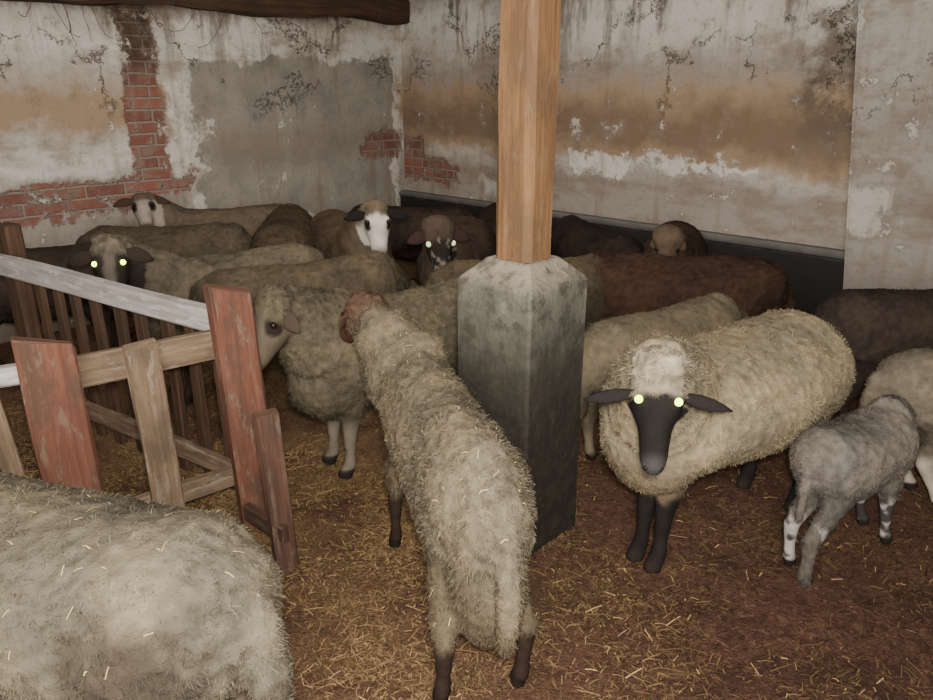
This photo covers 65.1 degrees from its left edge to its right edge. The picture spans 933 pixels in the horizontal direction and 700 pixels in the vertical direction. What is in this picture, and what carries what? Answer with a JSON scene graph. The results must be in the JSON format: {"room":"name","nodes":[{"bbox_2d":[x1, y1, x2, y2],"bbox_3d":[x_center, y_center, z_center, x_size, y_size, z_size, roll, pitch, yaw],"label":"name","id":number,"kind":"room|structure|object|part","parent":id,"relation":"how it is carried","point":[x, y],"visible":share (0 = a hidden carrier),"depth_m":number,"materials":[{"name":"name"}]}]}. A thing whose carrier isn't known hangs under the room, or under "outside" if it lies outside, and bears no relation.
{"room":"farm building","nodes":[
{"label":"farm building","id":0,"kind":"room"},
{"bbox_2d":[0,1,404,343],"bbox_3d":[-2.333,-1.508,4.727,0.201,2.600,5.400,18,26,40],"label":"wall","id":1,"kind":"structure","parent":0,"point":[307,113],"depth_m":4.98,"materials":[{"name":"paint"}]},
{"bbox_2d":[0,0,409,24],"bbox_3d":[-2.091,-2.220,4.494,0.149,0.270,4.639,18,26,40],"label":"beam","id":2,"kind":"structure","parent":1,"relation":"attached to","point":[388,12],"depth_m":5.27,"materials":[{"name":"brown wood"}]},
{"bbox_2d":[18,1,267,47],"bbox_3d":[-2.091,-2.025,4.601,0.060,0.234,1.990,18,26,40],"label":"cobweb","id":3,"kind":"object","parent":2,"relation":"hanging from","point":[30,1],"visible":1,"depth_m":4.39},
{"bbox_2d":[0,258,932,699],"bbox_3d":[0.000,0.328,3.525,10.400,0.046,10.400,0,20,0],"label":"floor","id":4,"kind":"structure","parent":0,"point":[782,616],"depth_m":2.33,"materials":[{"name":"brown soil"}]},
{"bbox_2d":[0,242,129,364],"bbox_3d":[-2.289,-0.226,3.984,1.134,0.716,0.441,-4,20,-11],"label":"sheep","id":5,"kind":"object","parent":4,"relation":"on","point":[59,256],"visible":0.3,"depth_m":3.82},
{"bbox_2d":[0,222,234,488],"bbox_3d":[-1.489,0.017,2.992,1.734,0.941,0.138,12,23,30],"label":"fence panel","id":6,"kind":"object","parent":4,"relation":"on","point":[20,273],"visible":0.58,"depth_m":2.89,"materials":[{"name":"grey wood"}]},
{"bbox_3d":[-1.992,-0.104,3.324,0.116,0.941,0.072,12,23,30],"label":"post","id":7,"kind":"part","parent":6,"relation":"part of","materials":[{"name":"brown wood"}]},
{"bbox_3d":[-1.509,-0.253,2.860,1.734,0.115,0.062,12,23,30],"label":"rail","id":8,"kind":"part","parent":6,"relation":"part of","materials":[{"name":"grey wood"}]},
{"bbox_3d":[-1.437,0.297,3.011,1.404,0.112,0.039,12,23,30],"label":"rail","id":9,"kind":"part","parent":6,"relation":"part of","materials":[{"name":"beige wood"}]},
{"bbox_2d":[0,284,266,525],"bbox_3d":[-1.180,0.303,2.264,1.181,0.908,0.132,-15,25,-36],"label":"fence panel","id":10,"kind":"object","parent":4,"relation":"on","point":[51,377],"visible":0.72,"depth_m":2.34,"materials":[{"name":"red wood"}]},
{"bbox_3d":[-1.440,0.093,2.026,0.586,0.105,0.042,-15,25,-36],"label":"rail","id":11,"kind":"part","parent":10,"relation":"part of","materials":[{"name":"grey wood"}]},
{"bbox_3d":[-1.218,0.344,2.248,0.178,0.840,0.060,-16,25,-37],"label":"post","id":12,"kind":"part","parent":10,"relation":"part of","materials":[{"name":"red wood"}]},
{"bbox_3d":[-1.028,0.025,2.349,0.492,0.105,0.041,-15,25,-35],"label":"rail","id":13,"kind":"part","parent":10,"relation":"part of","materials":[{"name":"beige wood"}]},
{"bbox_3d":[-1.207,0.555,2.394,1.179,0.081,0.039,-15,25,-36],"label":"rail","id":14,"kind":"part","parent":10,"relation":"part of","materials":[{"name":"beige wood"}]},
{"bbox_3d":[-0.769,0.202,2.540,0.170,0.908,0.076,-15,25,-36],"label":"post","id":15,"kind":"part","parent":10,"relation":"part of","materials":[{"name":"red wood"}]},
{"bbox_2d":[76,222,252,347],"bbox_3d":[-1.732,-0.403,4.430,1.236,0.743,0.456,-3,20,-8],"label":"sheep","id":16,"kind":"object","parent":4,"relation":"on","point":[212,238],"visible":0.26,"depth_m":4.24},
{"bbox_2d":[66,231,324,404],"bbox_3d":[-1.253,-0.222,3.717,1.311,0.890,0.450,-17,26,-38],"label":"sheep","id":17,"kind":"object","parent":4,"relation":"on","point":[116,258],"visible":0.37,"depth_m":3.41},
{"bbox_2d":[113,192,283,235],"bbox_3d":[-1.690,-0.686,5.035,1.247,0.860,0.462,-7,21,-19],"label":"sheep","id":18,"kind":"object","parent":4,"relation":"on","point":[149,208],"visible":0.34,"depth_m":4.79},
{"bbox_2d":[243,408,298,574],"bbox_3d":[-0.650,0.445,2.397,0.090,0.549,0.241,-17,26,-39],"label":"plank","id":19,"kind":"object","parent":4,"relation":"on","point":[277,521],"visible":0.98,"depth_m":2.34,"materials":[{"name":"brown wood"}]},
{"bbox_2d":[249,203,315,249],"bbox_3d":[-1.165,-0.560,4.846,0.457,0.753,1.302,-2,20,-6],"label":"sheep","id":20,"kind":"object","parent":4,"relation":"on","point":[289,222],"visible":0.36,"depth_m":4.37},
{"bbox_2d":[178,250,419,354],"bbox_3d":[-0.720,-0.092,3.566,1.296,0.751,0.463,-11,23,-28],"label":"sheep","id":21,"kind":"object","parent":4,"relation":"on","point":[368,270],"visible":0.33,"depth_m":3.39},
{"bbox_2d":[253,274,461,479],"bbox_3d":[-0.321,0.048,3.020,1.308,0.860,0.482,-14,24,-34],"label":"sheep","id":22,"kind":"object","parent":4,"relation":"on","point":[325,382],"visible":0.59,"depth_m":2.73},
{"bbox_2d":[309,199,409,258],"bbox_3d":[-0.711,-0.540,4.521,0.475,0.938,1.343,-9,22,-22],"label":"sheep","id":23,"kind":"object","parent":4,"relation":"on","point":[337,232],"visible":0.42,"depth_m":4.04},
{"bbox_2d":[348,203,475,262],"bbox_3d":[-0.463,-0.722,5.362,1.212,0.705,0.440,2,20,5],"label":"sheep","id":24,"kind":"object","parent":4,"relation":"on","point":[400,230],"visible":0.27,"depth_m":5.15},
{"bbox_2d":[339,288,543,699],"bbox_3d":[-0.104,0.355,2.156,0.317,0.874,1.324,-7,21,-19],"label":"sheep","id":25,"kind":"object","parent":4,"relation":"on","point":[479,582],"visible":1,"depth_m":1.75},
{"bbox_2d":[2,306,838,679],"bbox_3d":[0.040,0.265,2.081,1.927,0.532,2.362,9,22,23],"label":"straw","id":26,"kind":"object","parent":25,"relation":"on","point":[792,306],"visible":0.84,"depth_m":1.55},
{"bbox_2d":[407,214,495,286],"bbox_3d":[-0.056,-0.429,4.273,0.474,0.900,1.310,3,20,8],"label":"sheep","id":27,"kind":"object","parent":4,"relation":"on","point":[443,239],"visible":0.58,"depth_m":3.77},
{"bbox_2d":[0,363,932,699],"bbox_3d":[-0.158,0.597,2.761,4.408,0.031,3.118,0,20,0],"label":"straw","id":28,"kind":"object","parent":4,"relation":"on","point":[369,490],"visible":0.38,"depth_m":2.33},
{"bbox_2d":[0,470,296,699],"bbox_3d":[-1.000,0.615,1.562,1.396,0.793,0.527,3,20,8],"label":"sheep","id":29,"kind":"object","parent":28,"relation":"on","point":[214,637],"visible":1,"depth_m":1.27},
{"bbox_2d":[477,202,495,238],"bbox_3d":[0.257,-0.645,5.142,0.425,0.710,1.203,-2,20,-6],"label":"sheep","id":30,"kind":"object","parent":4,"relation":"on","point":[488,215],"visible":0.12,"depth_m":5.06},
{"bbox_2d":[424,252,603,329],"bbox_3d":[0.345,-0.125,3.686,1.209,0.729,0.436,-3,20,-9],"label":"sheep","id":31,"kind":"object","parent":4,"relation":"on","point":[585,264],"visible":0.18,"depth_m":3.50},
{"bbox_2d":[458,0,587,559],"bbox_3d":[0.180,-0.508,2.241,0.313,2.481,0.313,18,26,40],"label":"pillar","id":32,"kind":"structure","parent":4,"relation":"on","point":[522,307],"depth_m":2.25,"materials":[{"name":"concrete"}]},
{"bbox_2d":[550,214,643,257],"bbox_3d":[0.785,-0.489,4.730,0.443,0.699,1.178,-7,21,-19],"label":"sheep","id":33,"kind":"object","parent":4,"relation":"on","point":[572,235],"visible":0.42,"depth_m":4.50},
{"bbox_2d":[580,292,748,474],"bbox_3d":[0.881,0.109,3.141,1.153,0.662,0.386,-13,24,-33],"label":"sheep","id":34,"kind":"object","parent":4,"relation":"on","point":[604,340],"visible":0.45,"depth_m":2.89},
{"bbox_2d":[643,220,707,256],"bbox_3d":[1.233,-0.437,4.408,0.437,0.822,1.176,6,21,17],"label":"sheep","id":35,"kind":"object","parent":4,"relation":"on","point":[671,238],"visible":0.41,"depth_m":3.89},
{"bbox_2d":[591,248,797,319],"bbox_3d":[1.000,-0.143,3.708,1.246,0.744,0.518,3,20,8],"label":"sheep","id":36,"kind":"object","parent":4,"relation":"on","point":[632,283],"visible":0.41,"depth_m":3.45},
{"bbox_2d":[582,308,856,573],"bbox_3d":[0.815,0.252,2.414,1.344,0.892,0.546,-18,26,-40],"label":"sheep","id":37,"kind":"object","parent":4,"relation":"on","point":[669,404],"visible":0.97,"depth_m":2.17},
{"bbox_2d":[782,393,920,589],"bbox_3d":[1.316,0.431,2.435,0.716,0.563,0.282,-12,23,-30],"label":"lamb","id":38,"kind":"object","parent":4,"relation":"on","point":[840,463],"visible":1,"depth_m":2.26,"materials":[{"name":"fur"}]},
{"bbox_2d":[813,287,932,420],"bbox_3d":[2.099,0.003,3.286,1.245,0.762,0.429,-2,20,-5],"label":"sheep","id":39,"kind":"object","parent":4,"relation":"on","point":[877,324],"visible":0.62,"depth_m":3.07},
{"bbox_2d":[858,347,932,503],"bbox_3d":[2.021,0.260,2.675,1.138,0.698,0.362,3,20,8],"label":"sheep","id":40,"kind":"object","parent":4,"relation":"on","point":[908,374],"visible":0.65,"depth_m":2.62,"materials":[{"name":"fur"}]},
{"bbox_2d":[400,0,858,249],"bbox_3d":[1.781,-1.413,4.468,6.200,2.600,0.200,18,26,40],"label":"wall","id":41,"kind":"structure","parent":0,"point":[734,117],"depth_m":4.73,"materials":[{"name":"paint"}]},
{"bbox_2d":[399,190,844,314],"bbox_3d":[0.823,-0.714,5.470,3.840,0.600,0.076,18,26,40],"label":"trim","id":42,"kind":"structure","parent":41,"relation":"attached to","point":[817,272],"depth_m":4.47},
{"bbox_2d":[843,0,932,289],"bbox_3d":[2.691,-1.040,3.441,1.898,2.600,0.160,18,26,40],"label":"wall pier","id":43,"kind":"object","parent":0,"point":[889,242],"visible":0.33,"depth_m":3.80,"materials":[{"name":"paint"}]}
]}

